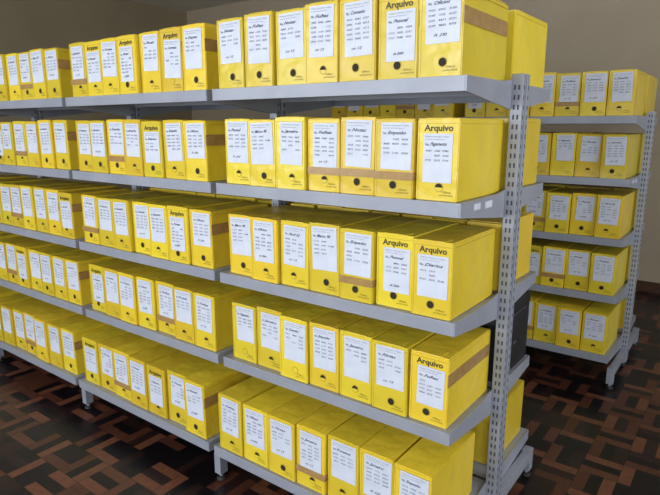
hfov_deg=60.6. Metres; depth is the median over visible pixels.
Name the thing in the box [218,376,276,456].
box
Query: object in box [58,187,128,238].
box
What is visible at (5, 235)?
box
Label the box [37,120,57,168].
box
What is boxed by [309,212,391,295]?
box
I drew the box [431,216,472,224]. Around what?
box
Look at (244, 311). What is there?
box
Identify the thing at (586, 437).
floor
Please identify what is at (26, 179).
box
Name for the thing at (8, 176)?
box
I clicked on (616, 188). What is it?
box
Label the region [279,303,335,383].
box
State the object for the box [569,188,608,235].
box
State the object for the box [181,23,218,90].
box
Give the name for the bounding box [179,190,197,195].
box
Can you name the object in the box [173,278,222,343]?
box
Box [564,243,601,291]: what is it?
box
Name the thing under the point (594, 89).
box
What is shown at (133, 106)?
metal shelving unit
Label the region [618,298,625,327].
box
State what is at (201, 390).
box
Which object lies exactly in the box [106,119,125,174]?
box
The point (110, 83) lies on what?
box
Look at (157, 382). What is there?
box
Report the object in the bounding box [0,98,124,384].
metal shelving unit
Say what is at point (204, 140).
box
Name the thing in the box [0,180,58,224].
box
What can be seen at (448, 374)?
box
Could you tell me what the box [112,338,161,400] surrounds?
box
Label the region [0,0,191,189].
wall
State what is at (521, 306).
box
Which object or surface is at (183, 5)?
ceiling
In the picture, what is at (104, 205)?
box
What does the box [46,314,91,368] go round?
box
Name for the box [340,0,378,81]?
box
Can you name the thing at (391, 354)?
box
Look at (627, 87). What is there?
box
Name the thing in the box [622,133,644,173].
box
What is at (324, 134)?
box
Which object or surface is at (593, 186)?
box
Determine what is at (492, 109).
box
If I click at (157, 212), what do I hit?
box
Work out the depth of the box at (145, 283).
2.75 m
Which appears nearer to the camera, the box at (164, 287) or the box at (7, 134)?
the box at (164, 287)
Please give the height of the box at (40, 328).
0.256 m
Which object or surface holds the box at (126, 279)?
on the metal shelving unit at (133, 106)
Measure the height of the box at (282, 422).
0.247 m
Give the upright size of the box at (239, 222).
0.248 m
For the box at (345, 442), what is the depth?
2.07 m
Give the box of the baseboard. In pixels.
[636,280,659,293]
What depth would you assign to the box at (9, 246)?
3.56 m
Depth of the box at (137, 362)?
2.78 m
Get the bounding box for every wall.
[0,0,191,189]
[187,0,659,282]
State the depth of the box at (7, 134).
3.31 m
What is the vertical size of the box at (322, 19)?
0.258 m
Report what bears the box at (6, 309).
on the metal shelving unit at (36, 109)
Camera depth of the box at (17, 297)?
3.69 m
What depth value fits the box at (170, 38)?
2.35 m
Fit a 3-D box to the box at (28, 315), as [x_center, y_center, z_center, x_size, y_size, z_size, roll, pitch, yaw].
[-1.703,0.496,3.555,0.141,0.258,0.358,9,15,36]
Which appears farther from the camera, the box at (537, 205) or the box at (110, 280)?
the box at (537, 205)
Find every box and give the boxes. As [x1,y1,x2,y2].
[0,54,9,100]
[0,122,16,165]
[0,129,4,163]
[0,175,26,178]
[0,177,28,179]
[0,178,53,222]
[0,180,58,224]
[0,232,21,239]
[0,236,31,280]
[0,288,19,297]
[0,293,32,340]
[0,297,41,345]
[5,53,21,100]
[5,238,42,283]
[9,180,68,227]
[12,121,28,166]
[13,301,52,350]
[14,241,54,288]
[18,52,33,99]
[19,181,86,230]
[23,305,63,355]
[24,121,42,167]
[28,244,67,291]
[29,49,47,98]
[33,183,96,232]
[33,309,77,362]
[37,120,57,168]
[38,247,80,296]
[43,48,72,97]
[45,184,115,235]
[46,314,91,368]
[51,250,93,300]
[52,120,96,169]
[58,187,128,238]
[60,319,113,374]
[65,253,114,305]
[69,42,87,96]
[75,120,95,171]
[81,189,153,244]
[82,327,128,385]
[84,40,102,95]
[88,120,109,172]
[89,258,128,312]
[96,191,162,247]
[98,332,144,392]
[99,37,119,94]
[102,261,144,318]
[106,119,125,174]
[111,193,185,251]
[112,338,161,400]
[116,34,142,93]
[117,265,163,324]
[122,119,162,176]
[128,344,180,409]
[132,195,203,254]
[136,269,182,330]
[139,31,162,92]
[141,121,165,177]
[146,351,197,418]
[147,197,218,259]
[150,187,164,192]
[155,274,200,335]
[159,26,184,91]
[163,120,221,179]
[164,189,182,193]
[167,198,244,264]
[167,357,216,425]
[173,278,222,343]
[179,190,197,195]
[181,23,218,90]
[183,120,226,181]
[183,362,251,439]
[189,201,267,268]
[193,283,260,351]
[197,192,216,197]
[216,17,245,88]
[216,194,234,198]
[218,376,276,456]
[225,119,254,184]
[228,205,307,276]
[232,292,281,363]
[235,196,262,201]
[243,385,301,468]
[244,11,276,86]
[248,119,276,187]
[251,208,329,283]
[257,199,293,206]
[257,297,308,371]
[267,394,327,481]
[275,7,304,84]
[275,116,330,189]
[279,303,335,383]
[281,210,355,288]
[291,202,317,208]
[296,403,355,494]
[305,0,339,83]
[308,118,341,192]
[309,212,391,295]
[309,310,365,392]
[317,204,344,210]
[328,414,386,494]
[332,106,345,117]
[339,216,422,303]
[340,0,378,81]
[340,117,417,195]
[340,317,399,403]
[342,207,373,211]
[346,106,362,116]
[360,425,422,494]
[363,105,379,116]
[371,210,404,216]
[372,325,435,416]
[374,118,418,198]
[376,219,458,310]
[378,0,419,79]
[380,105,396,116]
[394,431,474,494]
[396,104,414,117]
[402,213,435,219]
[409,327,490,428]
[411,224,495,320]
[415,104,432,117]
[416,117,503,202]
[418,0,508,80]
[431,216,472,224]
[432,103,464,117]
[465,103,485,116]
[467,211,533,290]
[470,379,523,464]
[478,118,540,189]
[479,290,530,381]
[485,102,506,116]
[505,9,547,87]
[507,107,529,116]
[523,186,561,230]
[527,290,546,338]
[529,238,553,283]
[530,72,560,116]
[533,293,568,343]
[537,133,552,174]
[540,240,577,287]
[544,131,560,132]
[544,183,569,187]
[544,188,582,233]
[549,133,590,175]
[554,73,582,115]
[555,297,592,349]
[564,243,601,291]
[566,184,592,188]
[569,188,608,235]
[572,132,604,133]
[574,134,603,177]
[579,71,609,115]
[580,301,620,354]
[588,245,627,295]
[589,185,616,189]
[594,190,634,238]
[599,134,639,178]
[606,69,646,115]
[613,187,638,228]
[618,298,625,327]
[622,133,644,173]
[625,245,631,280]
[643,75,657,115]
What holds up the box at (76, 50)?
on the metal shelving unit at (133, 106)
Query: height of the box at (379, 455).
0.252 m
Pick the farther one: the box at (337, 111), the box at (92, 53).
the box at (337, 111)
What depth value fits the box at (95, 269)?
3.02 m
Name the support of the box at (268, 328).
on the metal shelving unit at (516, 94)
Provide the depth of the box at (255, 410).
2.31 m
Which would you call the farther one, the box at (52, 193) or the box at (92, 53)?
the box at (52, 193)
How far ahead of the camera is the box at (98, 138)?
2.75 m
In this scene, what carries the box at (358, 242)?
on the metal shelving unit at (516, 94)
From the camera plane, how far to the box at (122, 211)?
2.75 m
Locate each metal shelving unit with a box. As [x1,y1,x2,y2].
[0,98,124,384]
[65,90,269,451]
[212,73,550,494]
[458,112,657,388]
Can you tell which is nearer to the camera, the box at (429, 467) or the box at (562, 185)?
the box at (429, 467)
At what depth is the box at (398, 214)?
2.34 m
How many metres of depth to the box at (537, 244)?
3.61 m
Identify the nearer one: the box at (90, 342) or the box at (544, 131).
the box at (90, 342)
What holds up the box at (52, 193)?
on the metal shelving unit at (36, 109)
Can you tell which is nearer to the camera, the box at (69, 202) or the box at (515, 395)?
the box at (515, 395)
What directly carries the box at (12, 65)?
on the metal shelving unit at (36, 109)
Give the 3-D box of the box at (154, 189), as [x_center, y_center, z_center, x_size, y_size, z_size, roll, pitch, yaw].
[-0.883,-0.248,3.396,0.140,0.254,0.357,9,15,36]
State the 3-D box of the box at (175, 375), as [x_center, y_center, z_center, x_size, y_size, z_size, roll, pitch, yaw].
[-0.601,0.670,2.754,0.141,0.254,0.357,9,15,36]
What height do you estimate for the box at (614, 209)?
0.253 m
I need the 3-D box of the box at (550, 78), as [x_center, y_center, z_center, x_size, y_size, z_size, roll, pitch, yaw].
[1.391,-0.952,3.552,0.140,0.257,0.357,9,15,36]
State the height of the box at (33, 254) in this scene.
0.249 m
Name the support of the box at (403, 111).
on the metal shelving unit
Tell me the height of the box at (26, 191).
0.258 m
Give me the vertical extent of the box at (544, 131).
0.258 m
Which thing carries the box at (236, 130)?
on the metal shelving unit at (516, 94)
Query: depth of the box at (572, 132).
3.72 m
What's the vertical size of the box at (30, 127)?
0.251 m
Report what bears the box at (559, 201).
on the metal shelving unit at (626, 338)
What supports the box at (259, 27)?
on the metal shelving unit at (516, 94)
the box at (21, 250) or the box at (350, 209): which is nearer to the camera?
the box at (350, 209)
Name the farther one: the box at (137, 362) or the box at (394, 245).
the box at (137, 362)
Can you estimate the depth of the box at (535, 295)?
3.63 m
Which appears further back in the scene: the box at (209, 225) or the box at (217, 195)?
the box at (217, 195)
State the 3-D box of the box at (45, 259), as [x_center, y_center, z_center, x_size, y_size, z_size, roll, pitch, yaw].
[-1.555,0.126,3.444,0.140,0.252,0.357,9,15,36]
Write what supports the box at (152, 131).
on the metal shelving unit at (133, 106)
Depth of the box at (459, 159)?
1.73 m
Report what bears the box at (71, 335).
on the metal shelving unit at (36, 109)
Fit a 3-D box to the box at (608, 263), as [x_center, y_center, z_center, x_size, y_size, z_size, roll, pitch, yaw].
[1.732,0.131,3.514,0.140,0.249,0.357,9,15,36]
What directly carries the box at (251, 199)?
on the metal shelving unit at (133, 106)
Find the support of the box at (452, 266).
on the metal shelving unit at (516, 94)
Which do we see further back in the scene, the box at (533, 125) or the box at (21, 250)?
the box at (21, 250)
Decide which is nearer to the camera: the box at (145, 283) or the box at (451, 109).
the box at (145, 283)
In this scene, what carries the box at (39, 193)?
on the metal shelving unit at (36, 109)
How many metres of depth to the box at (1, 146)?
3.41 m
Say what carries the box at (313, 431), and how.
on the metal shelving unit at (516, 94)
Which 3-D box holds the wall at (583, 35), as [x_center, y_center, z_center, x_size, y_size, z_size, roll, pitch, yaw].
[2.038,-1.344,5.912,10.400,3.250,0.150,9,15,36]
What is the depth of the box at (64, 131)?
2.98 m
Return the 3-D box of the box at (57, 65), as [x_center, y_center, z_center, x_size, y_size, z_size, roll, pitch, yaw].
[-1.324,-0.924,3.045,0.143,0.249,0.357,9,15,36]
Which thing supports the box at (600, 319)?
on the metal shelving unit at (626, 338)
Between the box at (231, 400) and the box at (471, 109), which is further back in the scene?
the box at (471, 109)
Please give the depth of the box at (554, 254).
3.54 m
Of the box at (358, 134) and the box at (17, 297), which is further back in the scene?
the box at (17, 297)
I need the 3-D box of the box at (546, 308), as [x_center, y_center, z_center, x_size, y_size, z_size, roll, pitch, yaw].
[1.464,0.447,3.705,0.140,0.251,0.357,9,15,36]
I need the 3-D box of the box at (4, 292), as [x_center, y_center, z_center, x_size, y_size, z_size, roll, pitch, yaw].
[-2.245,0.418,3.939,0.142,0.250,0.357,9,15,36]
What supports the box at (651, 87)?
on the metal shelving unit at (626, 338)
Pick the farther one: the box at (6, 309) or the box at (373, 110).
the box at (373, 110)
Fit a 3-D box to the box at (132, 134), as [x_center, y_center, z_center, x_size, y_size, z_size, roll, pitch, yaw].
[-0.801,-0.486,2.729,0.140,0.255,0.357,9,15,36]
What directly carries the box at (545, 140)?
on the metal shelving unit at (626, 338)
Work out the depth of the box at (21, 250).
3.46 m
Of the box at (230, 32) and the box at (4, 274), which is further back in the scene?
the box at (4, 274)
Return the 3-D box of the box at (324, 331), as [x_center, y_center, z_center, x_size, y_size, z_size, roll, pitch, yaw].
[0.082,0.381,2.251,0.141,0.253,0.357,9,15,36]
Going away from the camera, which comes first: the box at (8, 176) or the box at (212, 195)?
the box at (212, 195)
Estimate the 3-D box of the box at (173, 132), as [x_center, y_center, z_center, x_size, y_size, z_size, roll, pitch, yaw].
[-0.565,-0.450,2.570,0.141,0.252,0.357,9,15,36]
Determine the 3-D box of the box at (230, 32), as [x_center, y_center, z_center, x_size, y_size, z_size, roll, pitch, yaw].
[-0.270,-0.758,2.265,0.141,0.252,0.357,9,15,36]
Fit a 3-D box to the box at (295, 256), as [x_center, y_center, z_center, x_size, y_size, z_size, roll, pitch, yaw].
[-0.027,-0.004,2.260,0.141,0.252,0.357,9,15,36]
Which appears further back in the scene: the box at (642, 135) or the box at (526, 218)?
the box at (642, 135)
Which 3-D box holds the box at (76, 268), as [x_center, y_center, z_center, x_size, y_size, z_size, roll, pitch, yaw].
[-1.323,0.163,3.278,0.142,0.249,0.358,9,15,36]
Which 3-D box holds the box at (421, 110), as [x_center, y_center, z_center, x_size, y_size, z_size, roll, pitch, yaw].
[0.754,-1.053,4.029,0.140,0.255,0.357,9,15,36]
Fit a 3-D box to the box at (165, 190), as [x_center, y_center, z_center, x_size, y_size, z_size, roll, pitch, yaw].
[-0.772,-0.231,3.309,0.141,0.256,0.357,9,15,36]
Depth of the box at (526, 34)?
2.01 m
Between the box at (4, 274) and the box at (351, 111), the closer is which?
the box at (4, 274)
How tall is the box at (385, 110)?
0.256 m
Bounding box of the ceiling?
[131,0,246,11]
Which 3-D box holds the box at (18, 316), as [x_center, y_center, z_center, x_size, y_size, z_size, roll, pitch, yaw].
[-1.818,0.481,3.643,0.141,0.250,0.357,9,15,36]
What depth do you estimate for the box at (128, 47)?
2.50 m
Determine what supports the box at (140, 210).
on the metal shelving unit at (133, 106)
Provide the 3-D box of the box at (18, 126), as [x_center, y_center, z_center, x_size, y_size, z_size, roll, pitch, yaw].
[-1.668,-0.623,3.373,0.142,0.253,0.358,9,15,36]
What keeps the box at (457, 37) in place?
on the metal shelving unit at (516, 94)
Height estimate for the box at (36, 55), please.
0.256 m
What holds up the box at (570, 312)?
on the metal shelving unit at (626, 338)
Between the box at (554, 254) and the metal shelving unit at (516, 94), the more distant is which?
the box at (554, 254)
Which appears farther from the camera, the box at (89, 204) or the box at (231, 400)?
the box at (89, 204)
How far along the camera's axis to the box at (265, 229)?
2.19 m
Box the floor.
[0,290,659,494]
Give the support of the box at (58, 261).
on the metal shelving unit at (36, 109)
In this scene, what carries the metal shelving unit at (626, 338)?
on the floor
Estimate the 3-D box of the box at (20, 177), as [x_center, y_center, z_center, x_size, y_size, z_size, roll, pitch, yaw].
[-2.191,-0.341,3.845,0.142,0.248,0.357,9,15,36]
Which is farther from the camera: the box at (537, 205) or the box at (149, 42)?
the box at (537, 205)
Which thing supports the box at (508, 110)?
on the metal shelving unit at (626, 338)
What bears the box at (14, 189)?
on the metal shelving unit at (36, 109)
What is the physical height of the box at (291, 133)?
0.258 m
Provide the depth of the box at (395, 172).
1.78 m
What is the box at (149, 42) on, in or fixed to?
on the metal shelving unit at (133, 106)
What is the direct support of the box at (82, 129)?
on the metal shelving unit at (133, 106)
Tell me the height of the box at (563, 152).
0.257 m
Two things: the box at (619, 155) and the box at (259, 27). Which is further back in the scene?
the box at (619, 155)
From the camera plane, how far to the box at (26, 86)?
3.08 m
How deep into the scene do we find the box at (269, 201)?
2.75 m
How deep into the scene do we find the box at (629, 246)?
3.69 m
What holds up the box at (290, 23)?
on the metal shelving unit at (516, 94)
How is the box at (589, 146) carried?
on the metal shelving unit at (626, 338)
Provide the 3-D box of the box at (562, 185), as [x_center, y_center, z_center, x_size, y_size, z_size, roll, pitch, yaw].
[1.639,-0.335,4.023,0.141,0.256,0.357,9,15,36]
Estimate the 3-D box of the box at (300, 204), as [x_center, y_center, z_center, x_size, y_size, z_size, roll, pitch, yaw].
[-0.020,-0.107,2.741,0.141,0.253,0.357,9,15,36]
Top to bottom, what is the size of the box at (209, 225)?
0.249 m
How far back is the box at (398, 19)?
1.72 m
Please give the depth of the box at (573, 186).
3.79 m
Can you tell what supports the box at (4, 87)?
on the metal shelving unit at (36, 109)
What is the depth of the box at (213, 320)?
2.50 m
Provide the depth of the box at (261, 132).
2.12 m
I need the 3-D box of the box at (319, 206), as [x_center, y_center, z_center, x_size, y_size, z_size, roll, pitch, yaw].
[0.103,-0.093,2.665,0.141,0.257,0.357,9,15,36]
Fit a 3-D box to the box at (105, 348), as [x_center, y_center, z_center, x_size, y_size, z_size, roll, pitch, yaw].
[-1.061,0.600,3.090,0.141,0.250,0.357,9,15,36]
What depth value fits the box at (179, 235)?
2.50 m
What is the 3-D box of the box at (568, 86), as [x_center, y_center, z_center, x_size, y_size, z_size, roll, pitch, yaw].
[1.510,-0.931,3.473,0.142,0.248,0.358,9,15,36]
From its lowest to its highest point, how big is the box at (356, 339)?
0.254 m
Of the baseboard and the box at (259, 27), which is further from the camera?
the baseboard
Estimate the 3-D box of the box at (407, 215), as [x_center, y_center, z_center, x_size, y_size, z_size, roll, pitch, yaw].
[0.452,-0.038,2.419,0.141,0.252,0.357,9,15,36]

